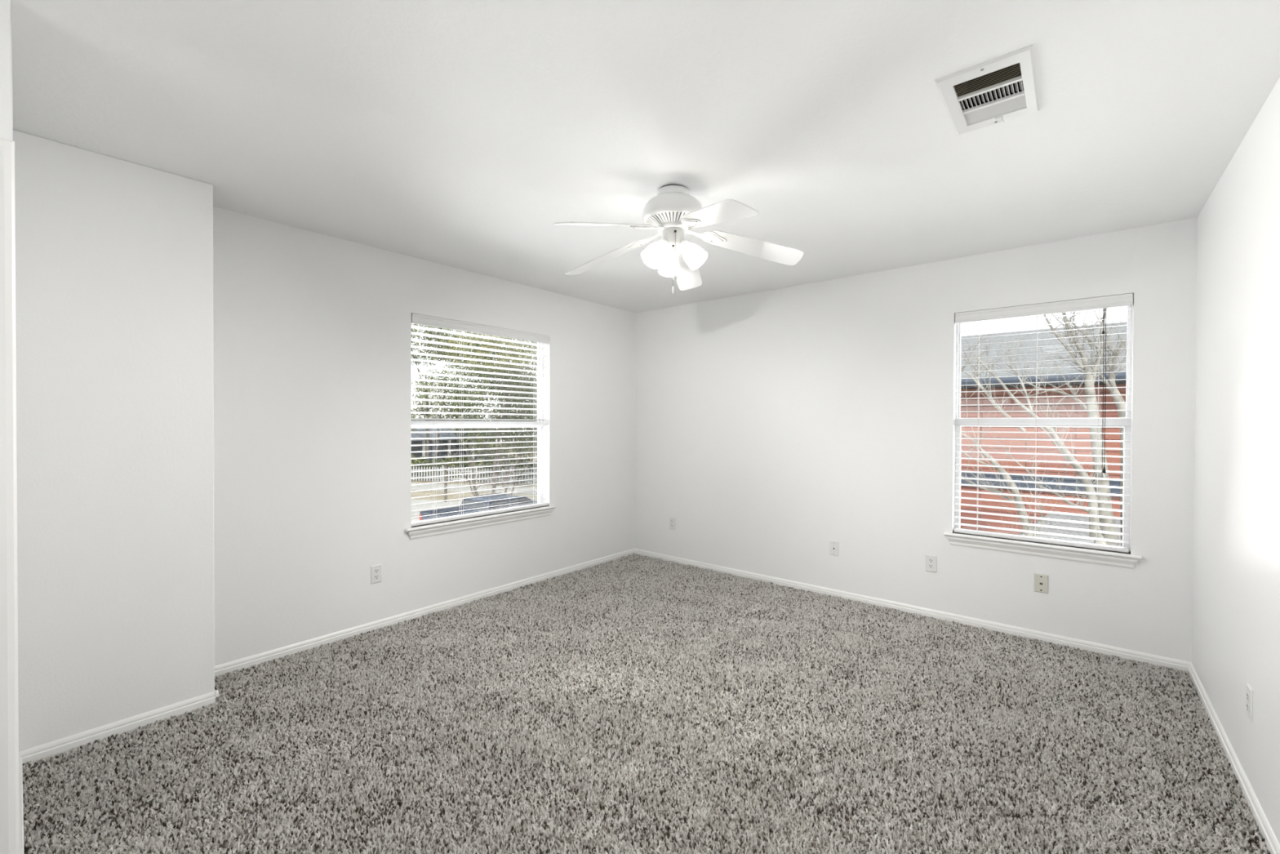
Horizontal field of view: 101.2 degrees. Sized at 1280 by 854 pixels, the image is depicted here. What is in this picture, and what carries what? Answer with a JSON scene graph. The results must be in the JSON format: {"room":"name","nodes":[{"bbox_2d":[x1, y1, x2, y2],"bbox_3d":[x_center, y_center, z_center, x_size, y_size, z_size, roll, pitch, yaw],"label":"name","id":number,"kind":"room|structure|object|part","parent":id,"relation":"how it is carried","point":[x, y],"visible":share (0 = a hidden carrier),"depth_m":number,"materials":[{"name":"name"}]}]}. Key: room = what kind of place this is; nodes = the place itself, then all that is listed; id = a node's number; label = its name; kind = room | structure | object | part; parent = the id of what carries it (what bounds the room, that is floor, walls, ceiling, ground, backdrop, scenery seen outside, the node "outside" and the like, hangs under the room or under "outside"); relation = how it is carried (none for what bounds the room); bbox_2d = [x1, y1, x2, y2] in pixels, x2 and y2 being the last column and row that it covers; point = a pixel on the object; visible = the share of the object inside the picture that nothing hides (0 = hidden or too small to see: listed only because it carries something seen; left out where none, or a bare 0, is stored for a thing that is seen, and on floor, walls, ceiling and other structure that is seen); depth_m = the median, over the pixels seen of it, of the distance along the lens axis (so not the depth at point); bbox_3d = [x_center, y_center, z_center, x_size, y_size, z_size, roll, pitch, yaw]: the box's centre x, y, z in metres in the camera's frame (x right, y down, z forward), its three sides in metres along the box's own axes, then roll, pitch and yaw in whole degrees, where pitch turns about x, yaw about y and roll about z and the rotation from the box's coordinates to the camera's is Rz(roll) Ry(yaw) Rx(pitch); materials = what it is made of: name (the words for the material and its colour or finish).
{"room":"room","nodes":[
{"label":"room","id":0,"kind":"room"},
{"bbox_2d":[0,0,11,140],"bbox_3d":[-2.395,0.245,0.618,0.120,2.740,2.133,1,1,40],"label":"wall","id":1,"kind":"structure","parent":0,"point":[5,5],"depth_m":1.38,"materials":[{"name":"white paint"}]},
{"bbox_2d":[0,137,19,853],"bbox_3d":[-1.986,0.285,1.098,0.136,2.077,0.884,1,1,40],"label":"door","id":2,"kind":"structure","parent":1,"relation":"in","point":[9,713],"depth_m":1.38,"materials":[{"name":"white paint"}]},
{"bbox_2d":[10,21,13,141],"bbox_3d":[-2.126,0.236,1.711,0.862,2.740,0.127,1,1,40],"label":"wall","id":3,"kind":"structure","parent":0,"point":[11,91],"depth_m":1.47,"materials":[{"name":"white paint"}]},
{"bbox_2d":[18,753,24,853],"bbox_3d":[-2.034,1.289,1.727,0.959,0.059,0.013,1,1,40],"label":"baseboard","id":4,"kind":"structure","parent":3,"relation":"attached to","point":[20,765],"depth_m":1.75,"materials":[{"name":"white paint"}]},
{"bbox_2d":[13,129,214,751],"bbox_3d":[-2.485,0.229,2.294,0.479,2.740,0.898,1,1,40],"label":"wall","id":5,"kind":"structure","parent":0,"point":[114,256],"depth_m":2.22,"materials":[{"name":"white paint"}]},
{"bbox_2d":[213,206,635,666],"bbox_3d":[-1.168,0.218,4.132,0.160,2.740,3.612,1,1,40],"label":"wall","id":6,"kind":"structure","parent":0,"point":[312,331],"depth_m":3.27,"materials":[{"name":"white paint"}]},
{"bbox_2d":[18,548,634,765],"bbox_3d":[-1.228,1.275,3.689,0.332,0.059,4.057,1,1,40],"label":"baseboard","id":7,"kind":"structure","parent":6,"relation":"attached to","point":[248,661],"depth_m":2.86,"materials":[{"name":"white paint"}]},
{"bbox_2d":[370,564,382,583],"bbox_3d":[-1.692,0.944,3.379,0.008,0.114,0.070,1,1,40],"label":"power outlet","id":8,"kind":"object","parent":6,"relation":"attached to","point":[376,570],"visible":1,"depth_m":3.38,"materials":[{"name":"white plastic"}]},
{"bbox_2d":[373,568,379,573],"bbox_3d":[-1.690,0.924,3.377,0.002,0.027,0.033,1,1,40],"label":"receptacle","id":9,"kind":"object","parent":8,"relation":"attached to","point":[375,570],"depth_m":3.38,"materials":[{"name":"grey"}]},
{"bbox_2d":[373,574,379,579],"bbox_3d":[-1.691,0.964,3.377,0.002,0.027,0.033,1,1,40],"label":"receptacle","id":10,"kind":"object","parent":8,"relation":"attached to","point":[375,576],"depth_m":3.38,"materials":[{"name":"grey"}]},
{"bbox_2d":[404,342,555,539],"bbox_3d":[-1.201,-0.019,4.053,0.186,1.548,1.299,1,1,40],"label":"window","id":11,"kind":"structure","parent":6,"relation":"in","point":[438,528],"depth_m":4.11,"materials":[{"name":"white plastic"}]},
{"bbox_3d":[-1.258,-0.379,4.097,0.026,0.773,1.197,1,1,40],"label":"sash","id":12,"kind":"part","parent":11,"relation":"part of","materials":[{"name":"white plastic"}]},
{"bbox_3d":[-1.238,0.335,4.086,0.027,0.759,1.197,1,1,40],"label":"sash","id":13,"kind":"part","parent":11,"relation":"part of","materials":[{"name":"white plastic"}]},
{"bbox_2d":[411,313,550,526],"bbox_3d":[-1.180,-0.047,4.035,0.074,1.446,1.201,1,1,40],"label":"window blind","id":14,"kind":"object","parent":11,"relation":"attached to","point":[420,319],"visible":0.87,"depth_m":3.95,"materials":[{"name":"white plastic"}]},
{"bbox_3d":[-1.452,-0.036,3.724,0.049,1.370,0.002,1,1,40],"label":"ladder cord","id":15,"kind":"part","parent":14,"relation":"part of","materials":[{"name":"white fabric"}]},
{"bbox_3d":[-1.318,-0.037,3.885,0.049,1.370,0.002,1,1,40],"label":"ladder cord","id":16,"kind":"part","parent":14,"relation":"part of","materials":[{"name":"white fabric"}]},
{"bbox_3d":[-1.191,0.663,4.048,0.050,0.025,1.201,1,1,40],"label":"rail","id":17,"kind":"part","parent":14,"relation":"part of","materials":[{"name":"white plastic"}]},
{"bbox_3d":[-0.877,-0.040,4.416,0.049,1.370,0.002,1,1,40],"label":"ladder cord","id":18,"kind":"part","parent":14,"relation":"part of","materials":[{"name":"white fabric"}]},
{"bbox_3d":[-1.248,-0.024,4.091,0.065,1.540,1.253,1,1,40],"label":"frame","id":19,"kind":"part","parent":11,"relation":"part of","materials":[{"name":"white plastic"}]},
{"bbox_2d":[10,0,1279,312],"bbox_3d":[-0.460,-1.203,1.751,4.265,0.150,6.360,1,1,40],"label":"ceiling","id":20,"kind":"structure","parent":0,"point":[458,134],"depth_m":1.91,"materials":[{"name":"white paint"}]},
{"bbox_2d":[553,184,804,294],"bbox_3d":[0.124,-0.879,2.525,1.200,0.506,1.207,1,1,40],"label":"ceiling fan","id":21,"kind":"object","parent":20,"relation":"hanging from","point":[673,212],"visible":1,"depth_m":2.48,"materials":[{"name":"white"}]},
{"bbox_3d":[-0.187,-0.874,2.734,0.460,0.006,0.140,-14,6,31],"label":"blade","id":22,"kind":"part","parent":21,"relation":"part of","materials":[{"name":"white"}]},
{"bbox_3d":[-0.151,-0.870,2.259,0.460,0.006,0.140,-16,24,-39],"label":"blade","id":23,"kind":"part","parent":21,"relation":"part of","materials":[{"name":"white wood"}]},
{"bbox_3d":[0.068,-0.814,2.466,0.106,0.141,0.136,1,1,40],"label":"lamp shade","id":24,"kind":"part","parent":21,"relation":"part of","materials":[{"name":"white glass"}]},
{"bbox_3d":[0.115,-0.871,2.491,0.054,0.052,0.049,1,1,40],"label":"lamp arm","id":25,"kind":"part","parent":21,"relation":"part of","materials":[{"name":"white"}]},
{"bbox_3d":[0.147,-0.815,2.631,0.124,0.141,0.124,1,1,40],"label":"lamp shade","id":26,"kind":"part","parent":21,"relation":"part of","materials":[{"name":"white glass"}]},
{"bbox_3d":[0.156,-0.755,2.481,0.003,0.204,0.003,1,1,40],"label":"pull chain","id":27,"kind":"part","parent":21,"relation":"part of","materials":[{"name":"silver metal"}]},
{"bbox_3d":[0.205,-0.870,2.500,0.049,0.052,0.054,1,1,40],"label":"lamp arm","id":28,"kind":"part","parent":21,"relation":"part of","materials":[{"name":"white"}]},
{"bbox_3d":[0.253,-0.874,2.915,0.140,0.006,0.460,-13,-15,11],"label":"blade","id":29,"kind":"part","parent":21,"relation":"part of","materials":[{"name":"white"}]},
{"bbox_3d":[0.255,-0.814,2.484,0.136,0.141,0.106,1,1,40],"label":"lamp shade","id":30,"kind":"part","parent":21,"relation":"part of","materials":[{"name":"white glass"}]},
{"bbox_3d":[0.311,-0.867,2.146,0.140,0.006,0.460,14,7,-25],"label":"blade","id":31,"kind":"part","parent":21,"relation":"part of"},
{"bbox_3d":[0.562,-0.869,2.552,0.460,0.006,0.140,13,-13,-4],"label":"blade","id":32,"kind":"part","parent":21,"relation":"part of","materials":[{"name":"white wood"}]},
{"bbox_2d":[934,44,1039,134],"bbox_3d":[1.182,-1.192,1.777,0.254,0.189,0.410,1,1,40],"label":"ceiling vent","id":33,"kind":"object","parent":20,"relation":"in","point":[1002,88],"visible":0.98,"depth_m":1.79,"materials":[{"name":"white metal"}]},
{"bbox_3d":[1.297,-1.106,1.895,0.027,0.016,0.020,1,1,40],"label":"lever","id":34,"kind":"part","parent":33,"relation":"part of","materials":[{"name":"white metal"}]},
{"bbox_2d":[22,558,1267,853],"bbox_3d":[-0.503,1.468,1.736,4.265,0.288,6.460,1,1,40],"label":"floor","id":35,"kind":"structure","parent":0,"point":[786,727],"depth_m":1.97,"materials":[{"name":"grey carpet"}]},
{"bbox_2d":[22,553,1270,853],"bbox_3d":[0.131,1.313,2.497,3.940,0.029,4.153,1,1,40],"label":"carpet","id":36,"kind":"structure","parent":35,"relation":"on","point":[553,585],"depth_m":2.21,"materials":[{"name":"grey carpet"}]},
{"bbox_2d":[634,217,1197,662],"bbox_3d":[1.575,0.230,4.098,4.105,2.740,0.160,1,1,40],"label":"wall","id":37,"kind":"structure","parent":0,"point":[775,426],"depth_m":3.80,"materials":[{"name":"white paint"}]},
{"bbox_2d":[669,516,675,529],"bbox_3d":[0.310,0.923,5.043,0.070,0.114,0.008,1,1,40],"label":"power outlet","id":38,"kind":"object","parent":37,"relation":"attached to","point":[672,520],"visible":1,"depth_m":5.04,"materials":[{"name":"white plastic"}]},
{"bbox_2d":[829,540,839,556],"bbox_3d":[1.497,0.936,4.056,0.070,0.114,0.009,1,1,40],"label":"wall plate","id":39,"kind":"object","parent":37,"relation":"attached to","point":[833,545],"visible":1,"depth_m":4.05,"materials":[{"name":"white plastic"}]},
{"bbox_2d":[634,548,1191,671],"bbox_3d":[1.454,1.282,4.092,3.945,0.059,0.013,1,1,40],"label":"baseboard","id":40,"kind":"structure","parent":37,"relation":"attached to","point":[1151,659],"depth_m":3.53,"materials":[{"name":"white paint"}]},
{"bbox_2d":[925,554,937,572],"bbox_3d":[2.010,0.942,3.632,0.070,0.114,0.008,1,1,40],"label":"power outlet","id":41,"kind":"object","parent":37,"relation":"attached to","point":[931,560],"visible":1,"depth_m":3.63,"materials":[{"name":"white plastic"}]},
{"bbox_2d":[928,558,933,562],"bbox_3d":[2.009,0.922,3.630,0.033,0.027,0.002,1,1,40],"label":"receptacle","id":42,"kind":"object","parent":41,"relation":"attached to","point":[930,560],"depth_m":3.63,"materials":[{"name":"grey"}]},
{"bbox_2d":[928,564,933,568],"bbox_3d":[2.009,0.961,3.630,0.033,0.027,0.002,1,1,40],"label":"receptacle","id":43,"kind":"object","parent":41,"relation":"attached to","point":[930,566],"depth_m":3.63,"materials":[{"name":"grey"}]},
{"bbox_2d":[1034,573,1048,593],"bbox_3d":[2.476,0.965,3.246,0.070,0.114,0.008,1,1,40],"label":"wall plate","id":44,"kind":"object","parent":37,"relation":"attached to","point":[1041,580],"visible":1,"depth_m":3.25,"materials":[{"name":"white plastic"}]},
{"bbox_2d":[943,295,1142,568],"bbox_3d":[2.489,0.006,3.309,0.969,1.581,0.186,1,1,40],"label":"window","id":45,"kind":"structure","parent":37,"relation":"in","point":[1100,557],"depth_m":3.21,"materials":[{"name":"white plastic"}]},
{"bbox_2d":[953,293,1132,552],"bbox_3d":[2.472,-0.022,3.287,0.871,1.479,0.072,1,1,40],"label":"window blind","id":46,"kind":"object","parent":45,"relation":"attached to","point":[1124,300],"visible":1,"depth_m":3.23,"materials":[{"name":"white plastic"}]},
{"bbox_3d":[2.245,-0.015,3.489,0.002,1.403,0.049,1,1,40],"label":"ladder cord","id":47,"kind":"part","parent":46,"relation":"part of","materials":[{"name":"white fabric"}]},
{"bbox_3d":[2.481,-0.013,3.293,0.002,1.403,0.049,1,1,40],"label":"ladder cord","id":48,"kind":"part","parent":46,"relation":"part of","materials":[{"name":"white fabric"}]},
{"bbox_3d":[2.475,0.705,3.302,0.871,0.025,0.050,1,1,40],"label":"rail","id":49,"kind":"part","parent":46,"relation":"part of","materials":[{"name":"white plastic"}]},
{"bbox_3d":[2.707,-0.010,3.106,0.002,1.403,0.049,1,1,40],"label":"ladder cord","id":50,"kind":"part","parent":46,"relation":"part of","materials":[{"name":"white fabric"}]},
{"bbox_3d":[2.699,-0.221,3.065,0.005,0.950,0.008,0,1,13],"label":"pull cord","id":51,"kind":"part","parent":46,"relation":"part of","materials":[{"name":"grey plastic"}]},
{"bbox_3d":[2.706,-0.234,3.059,0.005,0.925,0.008,0,1,13],"label":"pull cord","id":52,"kind":"part","parent":46,"relation":"part of","materials":[{"name":"grey plastic"}]},
{"bbox_3d":[2.517,0.352,3.348,0.867,0.809,0.027,1,1,40],"label":"sash","id":53,"kind":"part","parent":45,"relation":"part of","materials":[{"name":"white plastic"}]},
{"bbox_3d":[2.539,-0.379,3.363,0.867,0.756,0.026,1,1,40],"label":"sash","id":54,"kind":"part","parent":45,"relation":"part of","materials":[{"name":"white plastic"}]},
{"bbox_2d":[1191,77,1279,844],"bbox_3d":[1.062,0.261,0.392,0.160,2.740,6.200,1,1,40],"label":"wall","id":55,"kind":"structure","parent":0,"point":[1236,606],"depth_m":2.01,"materials":[{"name":"white paint"}]},
{"bbox_2d":[1188,662,1279,853],"bbox_3d":[0.992,1.312,0.456,0.013,0.059,6.200,1,1,40],"label":"baseboard","id":56,"kind":"structure","parent":55,"relation":"attached to","point":[1266,832],"depth_m":1.97,"materials":[{"name":"white paint"}]},
{"bbox_2d":[1245,683,1253,722],"bbox_3d":[2.186,0.988,1.888,0.008,0.114,0.070,1,1,40],"label":"power outlet","id":57,"kind":"object","parent":55,"relation":"attached to","point":[1249,701],"visible":1,"depth_m":1.88,"materials":[{"name":"white plastic"}]},
{"bbox_2d":[1246,691,1249,701],"bbox_3d":[2.184,0.969,1.889,0.002,0.027,0.033,1,1,40],"label":"receptacle","id":58,"kind":"object","parent":57,"relation":"attached to","point":[1247,692],"depth_m":1.89,"materials":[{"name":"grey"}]},
{"bbox_2d":[1246,702,1249,711],"bbox_3d":[2.184,1.008,1.890,0.002,0.027,0.033,1,1,40],"label":"receptacle","id":59,"kind":"object","parent":57,"relation":"attached to","point":[1247,704],"depth_m":1.89,"materials":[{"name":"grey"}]},
{"label":"outside","id":60,"kind":"structure","parent":0,"visible":0},
{"bbox_2d":[411,483,537,521],"bbox_3d":[-9.801,3.851,25.737,120.770,0.001,67.648,1,1,40],"label":"street","id":61,"kind":"structure","parent":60,"point":[421,486],"depth_m":31.22,"materials":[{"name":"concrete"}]},
{"bbox_2d":[444,462,447,502],"bbox_3d":[-9.961,2.819,26.962,0.180,2.060,0.180,1,1,40],"label":"wooden post","id":62,"kind":"object","parent":61,"relation":"on","point":[445,464],"visible":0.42,"depth_m":26.91,"materials":[{"name":"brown wood"}]},
{"bbox_2d":[411,330,537,496],"bbox_3d":[-6.057,-0.500,23.434,4.060,8.850,7.919,1,1,40],"label":"leafy tree","id":63,"kind":"object","parent":61,"relation":"on","point":[525,389],"visible":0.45,"depth_m":22.89,"materials":[{"name":"green plant"}]},
{"bbox_2d":[419,492,537,520],"bbox_3d":[-5.143,3.199,18.991,1.880,1.482,5.020,1,1,40],"label":"pickup truck","id":64,"kind":"object","parent":61,"relation":"on","point":[475,505],"visible":0.14,"depth_m":18.37,"materials":[{"name":"blue paint"}]},
{"bbox_2d":[440,333,537,487],"bbox_3d":[-8.139,-1.494,33.111,6.139,10.650,9.206,1,1,40],"label":"leafy tree","id":65,"kind":"object","parent":61,"relation":"on","point":[504,445],"visible":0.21,"depth_m":31.65,"materials":[{"name":"green plant"}]},
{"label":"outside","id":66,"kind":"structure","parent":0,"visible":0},
{"bbox_2d":[411,440,537,518],"bbox_3d":[-16.120,3.940,25.192,130.000,0.200,130.000,1,1,40],"label":"yard","id":67,"kind":"structure","parent":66,"point":[421,493],"depth_m":30.57,"materials":[{"name":"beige plant"}]},
{"bbox_2d":[411,323,488,474],"bbox_3d":[-15.949,-2.604,40.980,5.474,12.630,9.459,1,1,44],"label":"leafy tree","id":68,"kind":"object","parent":67,"relation":"on","point":[428,344],"visible":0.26,"depth_m":40.39,"materials":[{"name":"green plant"}]},
{"bbox_2d":[411,419,502,467],"bbox_3d":[-20.545,1.398,50.288,10.100,4.400,12.000,1,1,40],"label":"house","id":69,"kind":"structure","parent":67,"relation":"on","point":[414,442],"depth_m":47.79,"materials":[{"name":"grey"}]},
{"bbox_3d":[-18.644,2.375,45.325,0.180,2.550,0.180,1,1,40],"label":"porch post","id":70,"kind":"part","parent":69,"relation":"part of","materials":[{"name":"grey wood"}]},
{"bbox_3d":[-18.709,2.584,47.082,0.080,2.100,1.000,1,1,40],"label":"door","id":71,"kind":"part","parent":69,"relation":"part of","materials":[{"name":"blue"}]},
{"bbox_3d":[-17.112,2.365,47.172,0.180,2.550,0.180,1,1,40],"label":"porch post","id":72,"kind":"part","parent":69,"relation":"part of","materials":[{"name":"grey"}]},
{"bbox_3d":[-15.580,2.355,49.019,0.180,2.550,0.180,1,1,40],"label":"porch post","id":73,"kind":"part","parent":69,"relation":"part of","materials":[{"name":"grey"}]},
{"bbox_2d":[411,453,537,482],"bbox_3d":[-8.986,2.981,36.226,19.210,2.109,1.727,0,1,11],"label":"fence","id":74,"kind":"object","parent":67,"relation":"on","point":[415,461],"visible":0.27,"depth_m":36.60,"materials":[{"name":"white wood"}]},
{"bbox_2d":[411,465,537,484],"bbox_3d":[-9.730,3.197,35.149,17.800,1.160,0.172,0,1,11],"label":"picket fence","id":75,"kind":"object","parent":67,"relation":"on","point":[442,472],"visible":0.37,"depth_m":35.41,"materials":[{"name":"grey wood"}]},
{"bbox_2d":[960,317,1119,544],"bbox_3d":[3.700,1.430,5.410,1.934,5.344,1.164,1,1,40],"label":"bare tree","id":76,"kind":"object","parent":67,"relation":"on","point":[1055,436],"visible":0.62,"depth_m":5.26,"materials":[{"name":"brown plant"}]},
{"bbox_2d":[960,321,1127,546],"bbox_3d":[8.321,0.965,11.070,18.800,6.202,9.300,1,1,40],"label":"house","id":77,"kind":"structure","parent":67,"relation":"on","point":[1046,343],"depth_m":8.99,"materials":[{"name":"red brick"}]},
{"bbox_2d":[998,307,1126,546],"bbox_3d":[5.294,1.036,6.516,1.515,6.121,0.897,1,1,40],"label":"bare tree","id":78,"kind":"object","parent":67,"relation":"on","point":[1112,375],"visible":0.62,"depth_m":6.24,"materials":[{"name":"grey plant"}]}
]}

